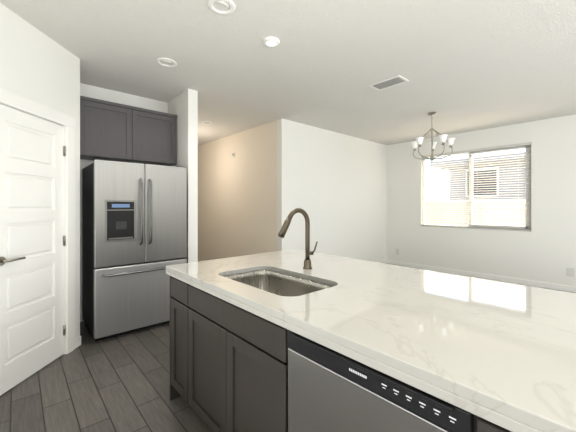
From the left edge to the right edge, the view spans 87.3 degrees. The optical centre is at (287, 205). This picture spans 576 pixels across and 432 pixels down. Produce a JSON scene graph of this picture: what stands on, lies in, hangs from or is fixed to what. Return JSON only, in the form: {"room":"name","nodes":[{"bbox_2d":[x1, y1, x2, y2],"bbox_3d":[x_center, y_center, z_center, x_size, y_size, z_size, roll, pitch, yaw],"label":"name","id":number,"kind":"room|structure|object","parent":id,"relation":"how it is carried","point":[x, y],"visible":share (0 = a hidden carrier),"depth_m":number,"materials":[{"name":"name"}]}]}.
{"room":"kitchen","nodes":[
{"label":"kitchen","id":0,"kind":"room"},
{"bbox_2d":[0,3,79,338],"bbox_3d":[-2.058,-0.040,1.798,0.120,2.740,2.200,0,0,0],"label":"wall","id":1,"kind":"structure","parent":0,"point":[38,66],"depth_m":2.48,"materials":[{"name":"white paint"}]},
{"bbox_2d":[0,104,65,395],"bbox_3d":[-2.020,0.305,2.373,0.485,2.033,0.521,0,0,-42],"label":"pantry door","id":2,"kind":"structure","parent":1,"relation":"in","point":[32,244],"depth_m":2.35,"materials":[{"name":"white"}]},
{"bbox_2d":[0,88,75,353],"bbox_3d":[-2.046,0.258,2.370,0.141,2.145,0.881,0,0,0],"label":"door frame","id":3,"kind":"structure","parent":1,"relation":"attached to","point":[20,103],"depth_m":2.71,"materials":[{"name":"white"}]},
{"bbox_2d":[80,83,167,321],"bbox_3d":[-2.680,-0.040,3.279,2.670,2.740,0.120,0,0,-42],"label":"wall","id":4,"kind":"structure","parent":0,"point":[86,90],"depth_m":3.63,"materials":[{"name":"white paint"}]},
{"bbox_2d":[80,96,176,165],"bbox_3d":[-1.925,-0.848,3.636,1.058,0.625,0.356,0,0,-42],"label":"upper cabinet","id":5,"kind":"object","parent":4,"relation":"attached to","point":[112,131],"visible":0.85,"depth_m":3.48,"materials":[{"name":"painted wood"}]},
{"bbox_2d":[168,89,197,262],"bbox_3d":[-2.657,-0.040,5.342,0.120,2.740,4.500,0,0,-42],"label":"wall","id":6,"kind":"structure","parent":0,"point":[183,106],"depth_m":3.68,"materials":[{"name":"white paint"}]},
{"bbox_2d":[198,120,276,260],"bbox_3d":[-1.538,-0.040,6.550,0.120,2.740,4.195,0,0,-42],"label":"wall","id":7,"kind":"structure","parent":0,"point":[237,204],"depth_m":5.81,"materials":[{"name":"beige paint"}]},
{"bbox_2d":[0,264,573,431],"bbox_3d":[0.206,1.380,3.813,8.000,0.100,11.200,0,0,-42],"label":"floor","id":8,"kind":"structure","parent":0,"point":[120,383],"depth_m":2.14,"materials":[{"name":"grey tile"}]},
{"bbox_2d":[82,159,186,341],"bbox_3d":[-1.733,0.438,3.436,0.910,1.785,0.811,0,0,-42],"label":"fridge","id":9,"kind":"object","parent":8,"relation":"on","point":[134,230],"visible":0.92,"depth_m":3.12,"materials":[{"name":"grey metal"}]},
{"bbox_2d":[166,268,553,431],"bbox_3d":[0.742,0.887,1.217,1.210,0.887,3.420,0,0,-42],"label":"kitchen island","id":10,"kind":"object","parent":8,"relation":"on","point":[294,340],"depth_m":1.20,"materials":[{"name":"black"}]},
{"bbox_2d":[166,250,575,431],"bbox_3d":[0.744,0.477,1.218,1.205,0.128,3.420,0,0,-42],"label":"island countertop","id":11,"kind":"structure","parent":10,"relation":"on","point":[512,347],"depth_m":1.08,"materials":[{"name":"white stone"}]},
{"bbox_2d":[278,208,317,267],"bbox_3d":[0.068,0.214,1.902,0.279,0.399,0.119,0,0,-42],"label":"faucet","id":12,"kind":"object","parent":11,"relation":"on","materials":[{"name":"brown metal"}]},
{"bbox_2d":[287,328,482,431],"bbox_3d":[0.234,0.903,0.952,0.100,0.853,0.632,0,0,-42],"label":"dishwasher","id":13,"kind":"object","parent":10,"relation":"in","point":[330,389],"depth_m":0.94,"materials":[{"name":"silver metal"}]},
{"bbox_2d":[0,0,575,145],"bbox_3d":[0.206,-1.460,3.813,8.000,0.100,11.200,0,0,-42],"label":"ceiling","id":14,"kind":"structure","parent":0,"point":[462,66],"depth_m":2.89,"materials":[{"name":"white paint"}]},
{"bbox_2d":[156,58,176,67],"bbox_3d":[-1.192,-1.439,2.961,0.194,0.082,0.194,0,0,-42],"label":"recessed light","id":15,"kind":"object","parent":14,"relation":"in","point":[168,60],"visible":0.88,"depth_m":2.94,"materials":[{"name":"white plastic"}]},
{"bbox_2d":[207,0,235,14],"bbox_3d":[-0.466,-1.439,2.121,0.194,0.082,0.194,0,0,-42],"label":"recessed light","id":16,"kind":"object","parent":14,"relation":"in","point":[231,9],"visible":0.94,"depth_m":2.12,"materials":[{"name":"white plastic"}]},
{"bbox_2d":[263,37,279,46],"bbox_3d":[-0.143,-1.400,2.585,0.144,0.020,0.144,0,0,-42],"label":"smoke detector","id":17,"kind":"object","parent":14,"relation":"attached to","point":[271,41],"visible":1,"depth_m":2.57,"materials":[{"name":"white plastic"}]},
{"bbox_2d":[369,75,408,90],"bbox_3d":[1.151,-1.405,3.464,0.220,0.010,0.380,0,0,-42],"label":"ceiling vent","id":18,"kind":"object","parent":14,"relation":"in","point":[389,82],"visible":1,"depth_m":3.46,"materials":[{"name":"white plastic"}]},
{"bbox_2d":[410,112,454,162],"bbox_3d":[2.164,-1.030,4.591,0.630,0.760,0.611,0,0,-42],"label":"chandelier","id":19,"kind":"object","parent":14,"relation":"hanging from","point":[432,144],"visible":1,"depth_m":4.53,"materials":[{"name":"silver metal"}]},
{"bbox_2d":[277,118,386,261],"bbox_3d":[1.057,-0.040,5.980,3.220,2.740,0.120,0,0,-42],"label":"wall","id":20,"kind":"structure","parent":0,"point":[332,184],"depth_m":5.71,"materials":[{"name":"white paint"}]},
{"bbox_2d":[387,114,575,286],"bbox_3d":[4.439,-0.040,4.711,0.120,2.740,6.525,0,0,-42],"label":"wall","id":21,"kind":"structure","parent":0,"point":[543,249],"depth_m":5.29,"materials":[{"name":"white paint"}]},
{"bbox_2d":[422,145,530,230],"bbox_3d":[3.503,-0.320,5.784,0.070,1.500,1.850,0,0,-42],"label":"window","id":22,"kind":"structure","parent":21,"relation":"in","point":[471,217],"depth_m":5.66,"materials":[{"name":"white plastic"}]},
{"bbox_2d":[421,142,530,230],"bbox_3d":[3.460,-0.321,5.745,0.040,1.494,1.838,0,0,-42],"label":"window blinds","id":23,"kind":"object","parent":22,"relation":"attached to","point":[492,148],"visible":0.96,"depth_m":5.61,"materials":[{"name":"white plastic"}]},
{"bbox_2d":[387,260,575,292],"bbox_3d":[4.390,1.288,4.667,0.012,0.085,6.285,0,0,-42],"label":"baseboard","id":24,"kind":"structure","parent":21,"relation":"attached to","point":[486,276],"depth_m":5.46,"materials":[{"name":"white"}]},
{"bbox_2d":[567,268,572,275],"bbox_3d":[4.375,1.025,4.686,0.008,0.121,0.077,0,0,-42],"label":"electrical outlet","id":25,"kind":"object","parent":21,"relation":"attached to","point":[569,271],"visible":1,"depth_m":4.68,"materials":[{"name":"grey plastic"}]},
{"label":"outside","id":26,"kind":"structure","parent":0,"visible":0},
{"bbox_3d":[12.252,1.680,13.680,23.490,0.100,32.000,0,0,-42],"label":"ground","id":27,"kind":"structure","parent":26,"visible":0},
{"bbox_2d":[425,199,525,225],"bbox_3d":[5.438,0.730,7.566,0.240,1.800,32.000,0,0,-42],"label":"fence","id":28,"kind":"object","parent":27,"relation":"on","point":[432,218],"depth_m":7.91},
{"bbox_2d":[430,152,525,199],"bbox_3d":[12.460,-0.270,10.071,9.000,3.800,11.350,0,0,-42],"label":"house","id":29,"kind":"structure","parent":27,"relation":"on","point":[452,178],"depth_m":10.21,"materials":[{"name":"grey"}]}
]}

